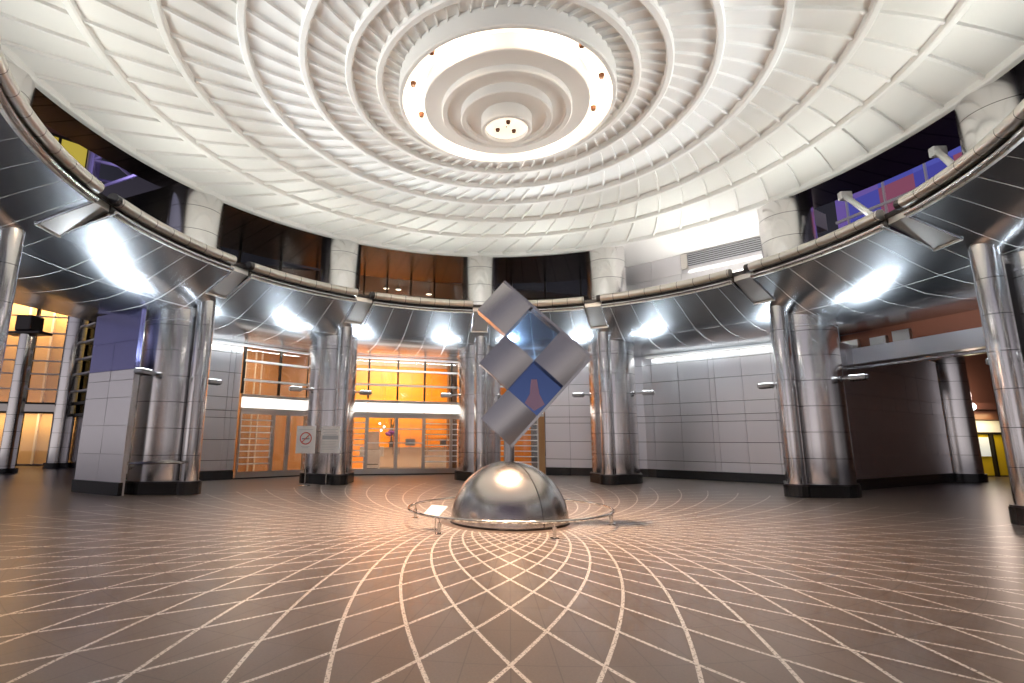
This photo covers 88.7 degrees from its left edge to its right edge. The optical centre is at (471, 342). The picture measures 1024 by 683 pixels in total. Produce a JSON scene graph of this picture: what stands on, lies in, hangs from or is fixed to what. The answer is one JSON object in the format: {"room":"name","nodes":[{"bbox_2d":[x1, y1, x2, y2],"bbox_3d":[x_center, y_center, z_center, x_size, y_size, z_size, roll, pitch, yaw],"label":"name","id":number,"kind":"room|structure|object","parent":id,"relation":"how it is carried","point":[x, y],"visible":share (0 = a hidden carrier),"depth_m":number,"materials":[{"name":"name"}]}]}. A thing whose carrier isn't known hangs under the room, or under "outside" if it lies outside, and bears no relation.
{"room":"building lobby","nodes":[
{"label":"building lobby","id":0,"kind":"room"},
{"bbox_2d":[0,303,67,463],"bbox_3d":[-28.165,1.699,28.006,15.000,9.400,0.100,3,-11,-14],"label":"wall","id":1,"kind":"structure","parent":0,"point":[36,381],"depth_m":28.85,"materials":[{"name":"orange"}]},
{"bbox_2d":[29,307,56,463],"bbox_3d":[-28.733,1.793,27.714,12.970,9.100,0.151,3,-11,-14],"label":"trim","id":2,"kind":"structure","parent":1,"relation":"attached to","point":[31,308],"depth_m":28.87,"materials":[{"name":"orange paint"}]},
{"bbox_2d":[42,122,88,168],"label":"window","id":3,"kind":"structure","parent":1,"relation":"in","point":[75,150],"depth_m":33.42,"materials":[{"name":"yellow glass"}]},
{"bbox_2d":[69,416,82,467],"bbox_3d":[-18.209,4.830,25.425,6.800,2.600,0.231,-8,-13,36],"label":"wall","id":4,"kind":"structure","parent":0,"point":[78,421],"depth_m":26.89,"materials":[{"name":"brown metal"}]},
{"bbox_2d":[72,321,95,416],"bbox_3d":[-18.309,0.239,26.122,6.800,6.720,0.350,-8,-13,36],"label":"window","id":5,"kind":"structure","parent":4,"relation":"in","point":[89,342],"depth_m":27.56,"materials":[{"name":"black metal"}]},
{"bbox_2d":[32,88,172,184],"bbox_3d":[-9.240,-5.921,10.661,2.374,0.450,10.343,1,-11,-3],"label":"ceiling","id":6,"kind":"structure","parent":0,"point":[47,111],"depth_m":13.29,"materials":[{"name":"metal"}]},
{"bbox_2d":[74,369,138,495],"bbox_3d":[-10.004,2.417,14.287,2.243,3.300,0.125,-5,-12,28],"label":"wall","id":7,"kind":"structure","parent":0,"point":[105,437],"depth_m":14.19,"materials":[{"name":"grey tile"}]},
{"bbox_2d":[71,479,122,495],"bbox_3d":[-10.032,3.869,13.974,2.243,0.330,0.110,-5,-12,28],"label":"baseboard","id":8,"kind":"structure","parent":7,"relation":"attached to","point":[79,486],"depth_m":13.86,"materials":[{"name":"black stone"}]},
{"bbox_2d":[89,308,146,372],"bbox_3d":[-9.990,-0.029,14.748,2.243,1.680,0.127,-5,-12,28],"label":"glass","id":9,"kind":"object","parent":7,"relation":"on","point":[118,338],"visible":0.89,"depth_m":14.62,"materials":[{"name":"blue glass"}]},
{"bbox_2d":[126,335,243,474],"bbox_3d":[-10.466,2.051,18.288,0.220,5.500,4.560,-10,-15,42],"label":"wall","id":10,"kind":"structure","parent":0,"point":[222,402],"depth_m":19.39,"materials":[{"name":"grey tile"}]},
{"bbox_2d":[126,471,232,480],"bbox_3d":[-10.411,4.594,17.741,0.111,0.300,4.560,-10,-15,42],"label":"baseboard","id":11,"kind":"structure","parent":10,"relation":"attached to","point":[220,475],"depth_m":18.91,"materials":[{"name":"black stone"}]},
{"bbox_2d":[234,410,273,477],"bbox_3d":[-8.311,3.903,20.108,0.168,2.520,1.330,-10,-15,42],"label":"door","id":12,"kind":"structure","parent":10,"relation":"in","point":[237,474],"depth_m":20.02,"materials":[{"name":"silver metal"}]},
{"bbox_2d":[240,394,306,412],"bbox_3d":[-7.827,2.451,20.920,0.160,0.640,2.750,-10,-15,42],"label":"light","id":13,"kind":"object","parent":12,"relation":"on","point":[250,402],"visible":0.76,"depth_m":20.78,"materials":[{"name":"white plastic"}]},
{"bbox_2d":[240,346,309,397],"bbox_3d":[-7.808,0.986,21.186,0.190,2.300,2.820,-10,-15,42],"label":"window","id":14,"kind":"structure","parent":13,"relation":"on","point":[245,359],"depth_m":21.02,"materials":[{"name":"grey metal"}]},
{"bbox_2d":[238,250,318,280],"bbox_3d":[-9.335,-2.440,20.204,0.121,2.550,7.470,-10,-15,42],"label":"window","id":15,"kind":"structure","parent":10,"relation":"in","point":[240,251],"depth_m":21.75,"materials":[{"name":"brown glass"}]},
{"bbox_2d":[232,347,307,471],"bbox_3d":[-10.238,2.942,24.341,0.200,6.000,5.800,-10,-15,42],"label":"wall","id":16,"kind":"structure","parent":0,"point":[269,372],"depth_m":24.96,"materials":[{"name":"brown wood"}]},
{"bbox_2d":[238,349,263,471],"bbox_3d":[-10.727,2.998,23.576,0.100,5.600,2.350,-10,-15,42],"label":"trim","id":17,"kind":"structure","parent":16,"relation":"attached to","point":[253,391],"depth_m":24.18,"materials":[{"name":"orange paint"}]},
{"bbox_2d":[357,358,447,368],"bbox_3d":[-2.754,1.177,29.990,13.200,0.550,0.250,4,-11,-17],"label":"wall","id":18,"kind":"structure","parent":0,"point":[360,361],"depth_m":29.52,"materials":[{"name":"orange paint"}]},
{"bbox_2d":[237,262,586,299],"bbox_3d":[-4.465,-2.330,28.043,20.000,0.100,7.750,4,-11,-17],"label":"ceiling","id":19,"kind":"structure","parent":0,"point":[374,284],"depth_m":25.73,"materials":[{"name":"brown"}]},
{"bbox_2d":[352,365,530,467],"bbox_3d":[-2.779,4.178,29.448,13.200,5.550,0.200,4,-11,-17],"label":"wall","id":20,"kind":"structure","parent":0,"point":[405,378],"depth_m":29.20,"materials":[{"name":"orange"}]},
{"bbox_2d":[354,376,501,446],"bbox_3d":[-2.938,4.147,29.290,12.600,5.450,0.025,4,-11,-17],"label":"trim","id":21,"kind":"structure","parent":20,"relation":"attached to","point":[391,376],"depth_m":29.20,"materials":[{"name":"brown wood"}]},
{"bbox_2d":[101,177,827,283],"bbox_3d":[0.129,-4.253,18.804,24.041,0.600,12.907,4,-11,-20],"label":"windows","id":22,"kind":"structure","parent":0,"point":[249,233],"depth_m":20.30,"materials":[{"name":"glass"}]},
{"bbox_2d":[0,456,1023,682],"bbox_3d":[0.702,3.334,9.521,90.000,0.150,90.000,0,-11,4],"label":"floor","id":23,"kind":"structure","parent":0,"point":[257,580],"depth_m":5.26,"materials":[{"name":"tile"}]},
{"bbox_2d":[0,60,34,376],"bbox_3d":[-9.777,-1.500,9.705,2.092,9.300,2.104,-9,-14,41],"label":"steel column","id":24,"kind":"structure","parent":23,"relation":"on","point":[11,238],"depth_m":9.68,"materials":[{"name":"silver metal"}]},
{"bbox_2d":[0,45,104,237],"bbox_3d":[-9.364,-2.974,7.193,6.225,1.410,7.969,4,-11,-17],"label":"soffit","id":25,"kind":"object","parent":24,"relation":"attached to","point":[40,181],"visible":1,"depth_m":8.84,"materials":[{"name":"grey paint"}]},
{"bbox_2d":[0,315,52,473],"bbox_3d":[-19.863,2.175,22.864,1.800,6.850,0.840,0,-11,4],"label":"column","id":26,"kind":"structure","parent":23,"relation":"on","point":[27,327],"depth_m":22.74,"materials":[{"name":"metal"}]},
{"bbox_2d":[42,316,88,467],"bbox_3d":[-21.094,1.937,27.437,1.120,9.000,1.120,0,-11,4],"label":"column","id":27,"kind":"structure","parent":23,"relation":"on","point":[62,425],"depth_m":26.99,"materials":[{"name":"metal"}]},
{"bbox_2d":[86,151,136,186],"bbox_3d":[-24.241,-4.356,34.621,3.361,24.000,3.380,7,-12,-30],"label":"lattice mast","id":28,"kind":"object","parent":23,"relation":"on","point":[94,161],"visible":0.04,"depth_m":34.45,"materials":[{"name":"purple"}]},
{"bbox_2d":[124,185,224,494],"bbox_3d":[-8.596,-0.442,15.268,2.730,9.300,2.163,-6,-12,28],"label":"steel column","id":29,"kind":"structure","parent":23,"relation":"on","point":[168,424],"depth_m":14.42,"materials":[{"name":"silver metal"}]},
{"bbox_2d":[14,194,240,321],"bbox_3d":[-9.705,-1.886,12.963,6.132,1.410,7.496,-2,-11,13],"label":"soffit","id":30,"kind":"object","parent":29,"relation":"attached to","point":[124,259],"visible":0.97,"depth_m":12.49,"materials":[{"name":"grey paint"}]},
{"bbox_2d":[34,193,122,237],"bbox_3d":[-7.703,-2.617,10.312,1.170,0.925,0.620,1,-11,-2],"label":"beam","id":31,"kind":"structure","parent":30,"relation":"attached to","point":[59,225],"depth_m":10.35,"materials":[{"name":"silver metal"}]},
{"bbox_2d":[133,368,156,375],"bbox_3d":[-8.735,0.794,14.045,0.260,0.165,0.660,0,-11,4],"label":"floodlight","id":32,"kind":"object","parent":29,"relation":"attached to","point":[139,371],"visible":1,"depth_m":13.85,"materials":[{"name":"grey metal"}]},
{"bbox_2d":[208,379,221,384],"bbox_3d":[-8.090,1.208,16.217,0.260,0.165,0.660,-6,-12,28],"label":"floodlight","id":33,"kind":"object","parent":29,"relation":"attached to","point":[210,381],"visible":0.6,"depth_m":16.24,"materials":[{"name":"grey metal"}]},
{"bbox_2d":[144,263,364,354],"bbox_3d":[-7.101,-0.960,17.788,6.110,1.410,7.284,-10,-15,42],"label":"soffit","id":34,"kind":"object","parent":29,"relation":"attached to","point":[213,340],"depth_m":16.68,"materials":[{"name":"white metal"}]},
{"bbox_2d":[205,261,254,298],"bbox_3d":[-6.701,-1.808,14.564,1.170,0.925,0.620,-5,-12,28],"label":"beam","id":35,"kind":"structure","parent":34,"relation":"attached to","point":[228,284],"depth_m":14.57,"materials":[{"name":"silver metal"}]},
{"bbox_2d":[345,291,374,324],"bbox_3d":[-3.755,-1.207,17.658,0.620,0.925,1.170,7,-13,-31],"label":"beam","id":36,"kind":"structure","parent":34,"relation":"attached to","point":[362,305],"depth_m":17.64,"materials":[{"name":"silver metal"}]},
{"bbox_2d":[233,475,298,479],"bbox_3d":[-7.847,5.239,20.404,0.221,0.050,2.940,-10,-15,42],"label":"trim","id":37,"kind":"structure","parent":23,"relation":"on","point":[288,475],"depth_m":20.26,"materials":[{"name":"brown metal"}]},
{"bbox_2d":[270,412,288,475],"bbox_3d":[-7.638,4.041,20.814,0.168,2.520,0.640,-10,-15,42],"label":"door","id":38,"kind":"structure","parent":37,"relation":"on","point":[275,472],"depth_m":20.83,"materials":[{"name":"silver metal"}]},
{"bbox_2d":[285,413,305,475],"bbox_3d":[-7.153,4.140,21.323,0.168,2.520,0.780,-10,-15,42],"label":"door","id":39,"kind":"structure","parent":37,"relation":"on","point":[287,472],"depth_m":21.17,"materials":[{"name":"silver metal"}]},
{"bbox_2d":[295,426,315,485],"bbox_3d":[-5.370,3.647,16.883,0.554,1.900,0.380,6,-12,-27],"label":"sign stand","id":40,"kind":"object","parent":23,"relation":"on","point":[306,435],"visible":1,"depth_m":16.97,"materials":[{"name":"silver metal"}]},
{"bbox_2d":[319,426,339,484],"bbox_3d":[-4.713,3.726,17.284,0.572,1.900,0.378,-6,-13,31],"label":"sign stand","id":41,"kind":"object","parent":23,"relation":"on","point":[330,435],"visible":1,"depth_m":17.39,"materials":[{"name":"white paper"}]},
{"bbox_2d":[299,237,361,484],"bbox_3d":[-4.959,0.305,19.115,2.118,9.300,2.082,-2,-11,13],"label":"steel column","id":42,"kind":"structure","parent":23,"relation":"on","point":[332,372],"depth_m":18.22,"materials":[{"name":"silver metal"}]},
{"bbox_2d":[288,386,308,391],"bbox_3d":[-6.056,1.624,18.356,0.660,0.165,0.260,7,-13,-32],"label":"floodlight","id":43,"kind":"object","parent":42,"relation":"attached to","point":[291,388],"visible":1,"depth_m":18.23,"materials":[{"name":"grey metal"}]},
{"bbox_2d":[356,390,371,394],"bbox_3d":[-4.071,1.872,19.608,0.660,0.165,0.260,7,-13,-32],"label":"floodlight","id":44,"kind":"object","parent":42,"relation":"attached to","point":[362,392],"visible":0.78,"depth_m":19.53,"materials":[{"name":"grey metal"}]},
{"bbox_2d":[351,292,480,362],"bbox_3d":[-2.506,-0.397,20.627,7.227,1.410,6.122,4,-11,-17],"label":"soffit","id":45,"kind":"object","parent":42,"relation":"attached to","point":[369,357],"depth_m":18.96,"materials":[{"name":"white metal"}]},
{"bbox_2d":[369,358,455,362],"bbox_3d":[-3.196,0.754,23.143,5.700,0.006,0.060,4,-11,-17],"label":"diffuser","id":46,"kind":"object","parent":45,"relation":"attached to","point":[410,359],"depth_m":23.34,"materials":[{"name":"white plastic"}]},
{"bbox_2d":[354,473,453,474],"bbox_3d":[-3.311,5.663,22.508,6.000,0.050,0.221,4,-11,-17],"label":"trim","id":47,"kind":"structure","parent":23,"relation":"on","point":[408,473],"depth_m":22.65,"materials":[{"name":"brown metal"}]},
{"bbox_2d":[352,415,366,473],"bbox_3d":[-5.337,4.303,22.132,1.750,2.520,0.125,4,-11,-17],"label":"door","id":48,"kind":"structure","parent":47,"relation":"on","point":[356,471],"depth_m":22.26,"materials":[{"name":"silver metal"}]},
{"bbox_2d":[355,399,456,416],"bbox_3d":[-3.292,2.875,23.024,6.000,0.640,0.161,4,-11,-17],"label":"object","id":49,"kind":"object","parent":48,"relation":"on","point":[375,407],"visible":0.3,"depth_m":23.09,"materials":[{"name":"white plastic"}]},
{"bbox_2d":[356,359,457,401],"bbox_3d":[-3.280,1.408,23.287,6.070,2.300,0.190,4,-11,-17],"label":"window","id":50,"kind":"structure","parent":49,"relation":"on","point":[368,384],"depth_m":23.34,"materials":[{"name":"silver metal"}]},
{"bbox_2d":[365,415,396,473],"bbox_3d":[-3.881,4.389,22.544,1.280,2.520,0.168,4,-11,-17],"label":"door","id":51,"kind":"structure","parent":47,"relation":"on","point":[367,471],"depth_m":22.53,"materials":[{"name":"silver metal"}]},
{"bbox_2d":[395,415,423,473],"bbox_3d":[-2.685,4.463,22.900,1.220,2.520,0.168,4,-11,-17],"label":"door","id":52,"kind":"structure","parent":47,"relation":"on","point":[399,470],"depth_m":22.84,"materials":[{"name":"silver metal"}]},
{"bbox_2d":[423,416,450,472],"bbox_3d":[-1.504,4.536,23.252,1.250,2.520,0.168,4,-11,-17],"label":"door","id":53,"kind":"structure","parent":47,"relation":"on","point":[425,470],"depth_m":23.21,"materials":[{"name":"silver metal"}]},
{"bbox_2d":[451,416,456,472],"bbox_3d":[-0.673,4.592,23.522,0.500,2.520,0.125,4,-11,-17],"label":"door","id":54,"kind":"structure","parent":47,"relation":"on","point":[452,417],"depth_m":23.46,"materials":[{"name":"silver metal"}]},
{"bbox_2d":[424,505,447,529],"bbox_3d":[-0.592,2.897,8.649,0.340,0.371,0.231,-7,-13,35],"label":"plaque","id":55,"kind":"object","parent":23,"relation":"on","point":[437,510],"visible":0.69,"depth_m":8.65,"materials":[{"name":"white"}]},
{"bbox_2d":[454,255,500,480],"bbox_3d":[0.315,0.642,20.738,2.086,9.300,2.109,-9,-14,41],"label":"steel column","id":56,"kind":"structure","parent":23,"relation":"on","point":[478,444],"depth_m":19.85,"materials":[{"name":"silver metal"}]},
{"bbox_2d":[441,393,456,396],"bbox_3d":[-0.874,2.076,20.593,0.660,0.165,0.260,1,-11,-2],"label":"floodlight","id":57,"kind":"object","parent":56,"relation":"attached to","point":[442,394],"visible":1,"depth_m":20.47,"materials":[{"name":"grey metal"}]},
{"bbox_2d":[479,297,600,359],"bbox_3d":[2.698,-0.310,20.932,6.800,1.410,6.148,-2,-11,13],"label":"soffit","id":58,"kind":"object","parent":56,"relation":"attached to","point":[531,334],"visible":0.44,"depth_m":18.99,"materials":[{"name":"grey paint"}]},
{"bbox_2d":[471,308,487,332],"bbox_3d":[0.335,-0.946,18.915,0.620,0.925,1.170,1,-11,-3],"label":"beam","id":59,"kind":"structure","parent":58,"relation":"attached to","point":[479,324],"depth_m":19.06,"materials":[{"name":"silver metal"}]},
{"bbox_2d":[450,461,569,530],"bbox_3d":[0.707,2.735,9.655,2.169,1.077,2.169,8,-13,-35],"label":"dome","id":60,"kind":"object","parent":23,"relation":"on","point":[503,490],"visible":0.96,"depth_m":8.88,"materials":[{"name":"silver metal"}]},
{"bbox_2d":[477,281,591,461],"bbox_3d":[1.205,0.518,10.031,2.161,3.480,0.415,0,-11,4],"label":"sculpture","id":61,"kind":"object","parent":60,"relation":"on","point":[531,387],"visible":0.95,"depth_m":9.90,"materials":[{"name":"silver metal"}]},
{"bbox_2d":[407,497,615,539],"bbox_3d":[0.704,3.127,9.560,3.724,0.271,3.724,0,-11,4],"label":"rail","id":62,"kind":"object","parent":23,"relation":"on","point":[554,529],"visible":0.8,"depth_m":8.17,"materials":[{"name":"silver metal"}]},
{"bbox_2d":[514,419,538,468],"bbox_3d":[2.388,4.563,23.275,1.250,2.520,0.168,-2,-11,13],"label":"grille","id":63,"kind":"structure","parent":23,"relation":"on","point":[537,435],"depth_m":23.17,"materials":[{"name":"silver metal"}]},
{"bbox_2d":[585,246,642,484],"bbox_3d":[5.237,0.483,19.745,2.109,9.300,2.086,4,-11,-20],"label":"steel column","id":64,"kind":"structure","parent":23,"relation":"on","point":[611,368],"depth_m":18.82,"materials":[{"name":"silver metal"}]},
{"bbox_2d":[572,393,588,397],"bbox_3d":[4.240,2.017,20.123,0.660,0.165,0.260,-5,-12,25],"label":"floodlight","id":65,"kind":"object","parent":64,"relation":"attached to","point":[574,395],"visible":0.79,"depth_m":20.05,"materials":[{"name":"grey metal"}]},
{"bbox_2d":[635,390,654,395],"bbox_3d":[6.372,1.841,19.127,0.660,0.165,0.260,-5,-12,25],"label":"floodlight","id":66,"kind":"object","parent":64,"relation":"attached to","point":[651,392],"visible":1,"depth_m":19.01,"materials":[{"name":"grey metal"}]},
{"bbox_2d":[593,269,851,358],"bbox_3d":[7.863,-0.762,18.381,8.269,1.410,6.216,-10,-15,42],"label":"soffit","id":67,"kind":"object","parent":64,"relation":"attached to","point":[763,344],"depth_m":17.15,"materials":[{"name":"grey metal"}]},
{"bbox_2d":[585,295,607,328],"bbox_3d":[4.315,-1.070,18.138,0.620,0.925,1.170,-5,-12,25],"label":"beam","id":68,"kind":"structure","parent":67,"relation":"attached to","point":[594,312],"depth_m":18.11,"materials":[{"name":"silver metal"}]},
{"bbox_2d":[734,264,774,304],"bbox_3d":[7.980,-1.664,14.882,1.170,0.925,0.620,7,-12,-30],"label":"beam","id":69,"kind":"structure","parent":67,"relation":"attached to","point":[745,282],"depth_m":14.89,"materials":[{"name":"silver metal"}]},
{"bbox_2d":[757,189,861,497],"bbox_3d":[9.825,-0.273,15.602,2.109,9.300,2.086,-2,-11,14],"label":"steel column","id":70,"kind":"structure","parent":23,"relation":"on","point":[818,457],"depth_m":14.64,"materials":[{"name":"silver metal"}]},
{"bbox_2d":[757,383,775,388],"bbox_3d":[9.372,1.346,16.416,0.260,0.165,0.660,6,-12,-30],"label":"floodlight","id":71,"kind":"object","parent":70,"relation":"attached to","point":[762,385],"visible":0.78,"depth_m":16.41,"materials":[{"name":"grey metal"}]},
{"bbox_2d":[839,374,868,380],"bbox_3d":[10.560,0.974,14.411,0.260,0.165,0.660,6,-12,-30],"label":"floodlight","id":72,"kind":"object","parent":70,"relation":"attached to","point":[858,377],"visible":1,"depth_m":14.26,"materials":[{"name":"grey metal"}]},
{"bbox_2d":[742,209,978,332],"bbox_3d":[11.044,-1.683,13.407,6.154,1.410,7.351,4,-11,-17],"label":"soffit","id":73,"kind":"object","parent":70,"relation":"attached to","point":[865,274],"visible":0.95,"depth_m":12.89,"materials":[{"name":"grey paint"}]},
{"bbox_2d":[837,191,871,214],"bbox_3d":[9.814,-3.429,13.131,0.342,2.257,3.542,-5,-12,26],"label":"strut","id":74,"kind":"object","parent":73,"relation":"attached to","point":[847,196],"visible":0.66,"depth_m":13.90,"materials":[{"name":"white metal"}]},
{"bbox_2d":[919,351,988,481],"bbox_3d":[19.480,2.541,21.319,1.600,6.000,1.600,0,-11,4],"label":"column","id":75,"kind":"structure","parent":23,"relation":"on","point":[957,406],"depth_m":20.60,"materials":[{"name":"metal"}]},
{"bbox_2d":[954,60,1023,525],"bbox_3d":[11.259,-1.269,10.288,2.109,9.300,2.086,-10,-15,44],"label":"steel column","id":76,"kind":"structure","parent":23,"relation":"on","point":[998,279],"depth_m":10.07,"materials":[{"name":"silver metal"}]},
{"bbox_2d":[897,99,1023,255],"bbox_3d":[11.065,-2.731,7.860,6.188,1.410,7.571,-2,-11,13],"label":"soffit","id":77,"kind":"object","parent":76,"relation":"attached to","point":[978,198],"visible":1,"depth_m":9.35,"materials":[{"name":"grey paint"}]},
{"bbox_2d":[888,198,962,250],"bbox_3d":[9.180,-2.438,10.750,1.170,0.925,0.620,0,-11,-1],"label":"beam","id":78,"kind":"structure","parent":77,"relation":"attached to","point":[934,238],"depth_m":10.74,"materials":[{"name":"silver metal"}]},
{"bbox_2d":[928,145,953,165],"bbox_3d":[10.133,-3.816,11.045,0.341,2.247,3.541,-8,-14,38],"label":"strut","id":79,"kind":"object","parent":77,"relation":"attached to","point":[940,152],"visible":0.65,"depth_m":12.32,"materials":[{"name":"white"}]},
{"bbox_2d":[976,421,1008,476],"bbox_3d":[23.173,4.564,23.835,2.700,3.000,0.380,1,-11,-6],"label":"shop","id":80,"kind":"object","parent":23,"relation":"on","point":[989,432],"visible":0.3,"depth_m":23.86,"materials":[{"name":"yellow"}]},
{"bbox_2d":[0,0,1023,256],"bbox_3d":[0.753,-5.438,11.178,19.837,0.395,19.837,3,-11,-15],"label":"ceiling","id":81,"kind":"structure","parent":0,"point":[288,113],"depth_m":11.45,"materials":[{"name":"white paint"}]},
{"bbox_2d":[399,3,616,163],"bbox_3d":[0.750,-4.929,11.082,4.540,0.950,4.540,0,-11,4],"label":"ceiling light","id":82,"kind":"object","parent":81,"relation":"attached to","point":[541,74],"visible":1,"depth_m":10.29,"materials":[{"name":"white paint"}]},
{"bbox_2d":[545,357,647,476],"bbox_3d":[5.443,3.028,22.973,4.350,5.500,0.222,-2,-11,13],"label":"wall","id":83,"kind":"structure","parent":0,"point":[567,419],"depth_m":22.91,"materials":[{"name":"white tile"}]},
{"bbox_2d":[538,413,545,473],"bbox_3d":[3.149,3.151,23.425,0.270,5.400,0.150,-2,-11,13],"label":"trim","id":84,"kind":"structure","parent":83,"relation":"attached to","point":[541,420],"depth_m":23.10,"materials":[{"name":"brown wood"}]},
{"bbox_2d":[546,467,570,475],"bbox_3d":[3.808,5.609,22.760,1.070,0.330,0.130,-2,-11,13],"label":"baseboard","id":85,"kind":"structure","parent":83,"relation":"attached to","point":[549,470],"depth_m":22.69,"materials":[{"name":"black stone"}]},
{"bbox_2d":[625,227,817,290],"bbox_3d":[9.209,-2.355,19.957,7.000,2.600,0.201,-10,-15,42],"label":"wall","id":86,"kind":"structure","parent":0,"point":[667,270],"depth_m":21.09,"materials":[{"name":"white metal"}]},
{"bbox_2d":[680,237,760,269],"bbox_3d":[9.482,-3.376,19.659,3.150,0.600,0.101,-10,-15,42],"label":"louvres","id":87,"kind":"object","parent":86,"relation":"attached to","point":[751,245],"visible":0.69,"depth_m":19.71,"materials":[{"name":"grey metal"}]},
{"bbox_2d":[688,254,761,272],"bbox_3d":[9.655,-2.979,19.441,3.100,0.120,0.096,-10,-15,42],"label":"wall rail","id":88,"kind":"object","parent":86,"relation":"attached to","point":[760,255],"visible":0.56,"depth_m":19.51,"materials":[{"name":"white"}]},
{"bbox_2d":[641,335,840,477],"bbox_3d":[10.076,2.516,20.122,7.350,5.500,0.223,-10,-15,42],"label":"wall","id":89,"kind":"structure","parent":0,"point":[707,411],"depth_m":20.49,"materials":[{"name":"white tile"}]},
{"bbox_2d":[656,469,784,483],"bbox_3d":[10.235,5.003,19.357,6.900,0.330,0.111,-10,-15,42],"label":"baseboard","id":90,"kind":"structure","parent":89,"relation":"attached to","point":[674,474],"depth_m":19.88,"materials":[{"name":"black stone"}]},
{"bbox_2d":[840,309,986,369],"bbox_3d":[13.916,-0.314,14.294,0.530,1.260,8.400,4,-11,-17],"label":"lintel beam","id":91,"kind":"structure","parent":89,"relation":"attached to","point":[959,332],"depth_m":15.61,"materials":[{"name":"silver metal"}]},
{"bbox_2d":[809,110,960,207],"bbox_3d":[10.791,-5.734,11.044,3.950,0.450,13.053,0,-11,4],"label":"ceiling","id":92,"kind":"structure","parent":0,"point":[912,152],"depth_m":14.20,"materials":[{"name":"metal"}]},
{"bbox_2d":[839,342,952,478],"bbox_3d":[14.999,2.667,18.622,8.602,4.700,0.327,7,-12,-31],"label":"wall","id":93,"kind":"structure","parent":0,"point":[896,420],"depth_m":18.42,"materials":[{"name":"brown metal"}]},
{"bbox_2d":[857,473,955,489],"bbox_3d":[15.061,4.792,18.097,8.602,0.330,0.112,7,-12,-31],"label":"baseboard","id":94,"kind":"structure","parent":93,"relation":"attached to","point":[901,481],"depth_m":17.93,"materials":[{"name":"black stone"}]},
{"bbox_2d":[835,146,961,228],"bbox_3d":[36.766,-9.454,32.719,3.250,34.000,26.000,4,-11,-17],"label":"glass railing","id":95,"kind":"object","parent":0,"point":[882,195],"visible":0.04,"depth_m":41.14,"materials":[{"name":"blue glass"}]},
{"bbox_2d":[964,349,1008,475],"bbox_3d":[24.916,2.171,24.582,12.000,8.000,0.700,1,-11,-6],"label":"wall","id":96,"kind":"structure","parent":0,"point":[978,371],"depth_m":24.60,"materials":[{"name":"brown stone"}]},
{"bbox_3d":[-4.661,6.505,26.861,19.000,0.035,8.750,4,-11,-17],"label":"floor","id":97,"kind":"structure","parent":0,"visible":0},
{"bbox_2d":[359,431,383,468],"bbox_3d":[-4.665,5.106,24.535,1.100,1.850,0.415,4,-11,-17],"label":"kiosk","id":98,"kind":"object","parent":97,"relation":"on","point":[374,453],"visible":0.62,"depth_m":24.40,"materials":[{"name":"white"}]},
{"bbox_2d":[380,447,445,468],"bbox_3d":[-2.741,6.000,27.188,4.400,1.100,0.730,4,-11,-17],"label":"reception desk","id":99,"kind":"object","parent":97,"relation":"on","point":[408,457],"visible":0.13,"depth_m":26.81,"materials":[{"name":"beige paint"}]},
{"bbox_2d":[385,418,394,446],"bbox_3d":[-4.096,4.590,26.914,0.561,1.554,0.571,-6,-12,28],"label":"flower vase","id":100,"kind":"object","parent":99,"relation":"on","point":[390,432],"visible":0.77,"depth_m":26.84,"materials":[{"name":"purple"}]},
{"bbox_2d":[405,439,414,446],"bbox_3d":[-3.171,5.230,27.215,0.520,0.420,0.140,4,-11,-17],"label":"monitor","id":101,"kind":"object","parent":99,"relation":"on","point":[406,440],"visible":0.79,"depth_m":27.19,"materials":[{"name":"grey"}]},
{"bbox_2d":[384,447,445,447],"bbox_3d":[-2.738,5.485,27.286,4.400,0.050,0.730,4,-11,-17],"label":"countertop","id":102,"kind":"structure","parent":99,"relation":"on","point":[384,447],"depth_m":26.89,"materials":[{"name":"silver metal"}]},
{"bbox_2d":[440,440,445,446],"bbox_3d":[-1.402,5.339,27.742,0.520,0.420,0.140,4,-11,-17],"label":"monitor","id":103,"kind":"object","parent":99,"relation":"on","point":[442,442],"visible":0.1,"depth_m":27.70,"materials":[{"name":"grey"}]},
{"bbox_2d":[446,362,457,467],"bbox_3d":[-0.799,3.229,24.230,0.600,5.500,0.300,4,-11,-17],"label":"trim","id":104,"kind":"structure","parent":97,"relation":"on","point":[455,365],"depth_m":24.03,"materials":[{"name":"brown"}]},
{"bbox_3d":[-27.971,0.209,27.522,15.000,6.650,1.650,3,-11,-14],"label":"ceiling","id":105,"kind":"structure","parent":0,"visible":0},
{"bbox_2d":[0,309,67,465],"bbox_3d":[-28.268,1.391,26.245,14.060,9.450,0.280,3,-11,-14],"label":"window","id":106,"kind":"structure","parent":105,"relation":"attached to","point":[30,407],"depth_m":27.31,"materials":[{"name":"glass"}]},
{"bbox_3d":[-3.313,-0.138,23.720,7.400,0.900,0.180,4,-11,-17],"label":"trim","id":107,"kind":"structure","parent":0,"visible":0},
{"bbox_2d":[316,270,458,299],"bbox_3d":[-3.272,-1.706,23.909,7.470,2.550,0.120,4,-11,-17],"label":"window","id":108,"kind":"structure","parent":107,"relation":"on","point":[316,270],"depth_m":24.02,"materials":[{"name":"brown glass"}]},
{"bbox_3d":[3.883,-0.054,23.950,7.400,0.900,0.180,-2,-11,13],"label":"trim","id":109,"kind":"structure","parent":0,"visible":0},
{"bbox_2d":[511,279,586,299],"bbox_3d":[3.867,-1.621,24.137,7.470,2.550,0.121,-2,-11,13],"label":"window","id":110,"kind":"structure","parent":109,"relation":"on","point":[580,279],"depth_m":24.26,"materials":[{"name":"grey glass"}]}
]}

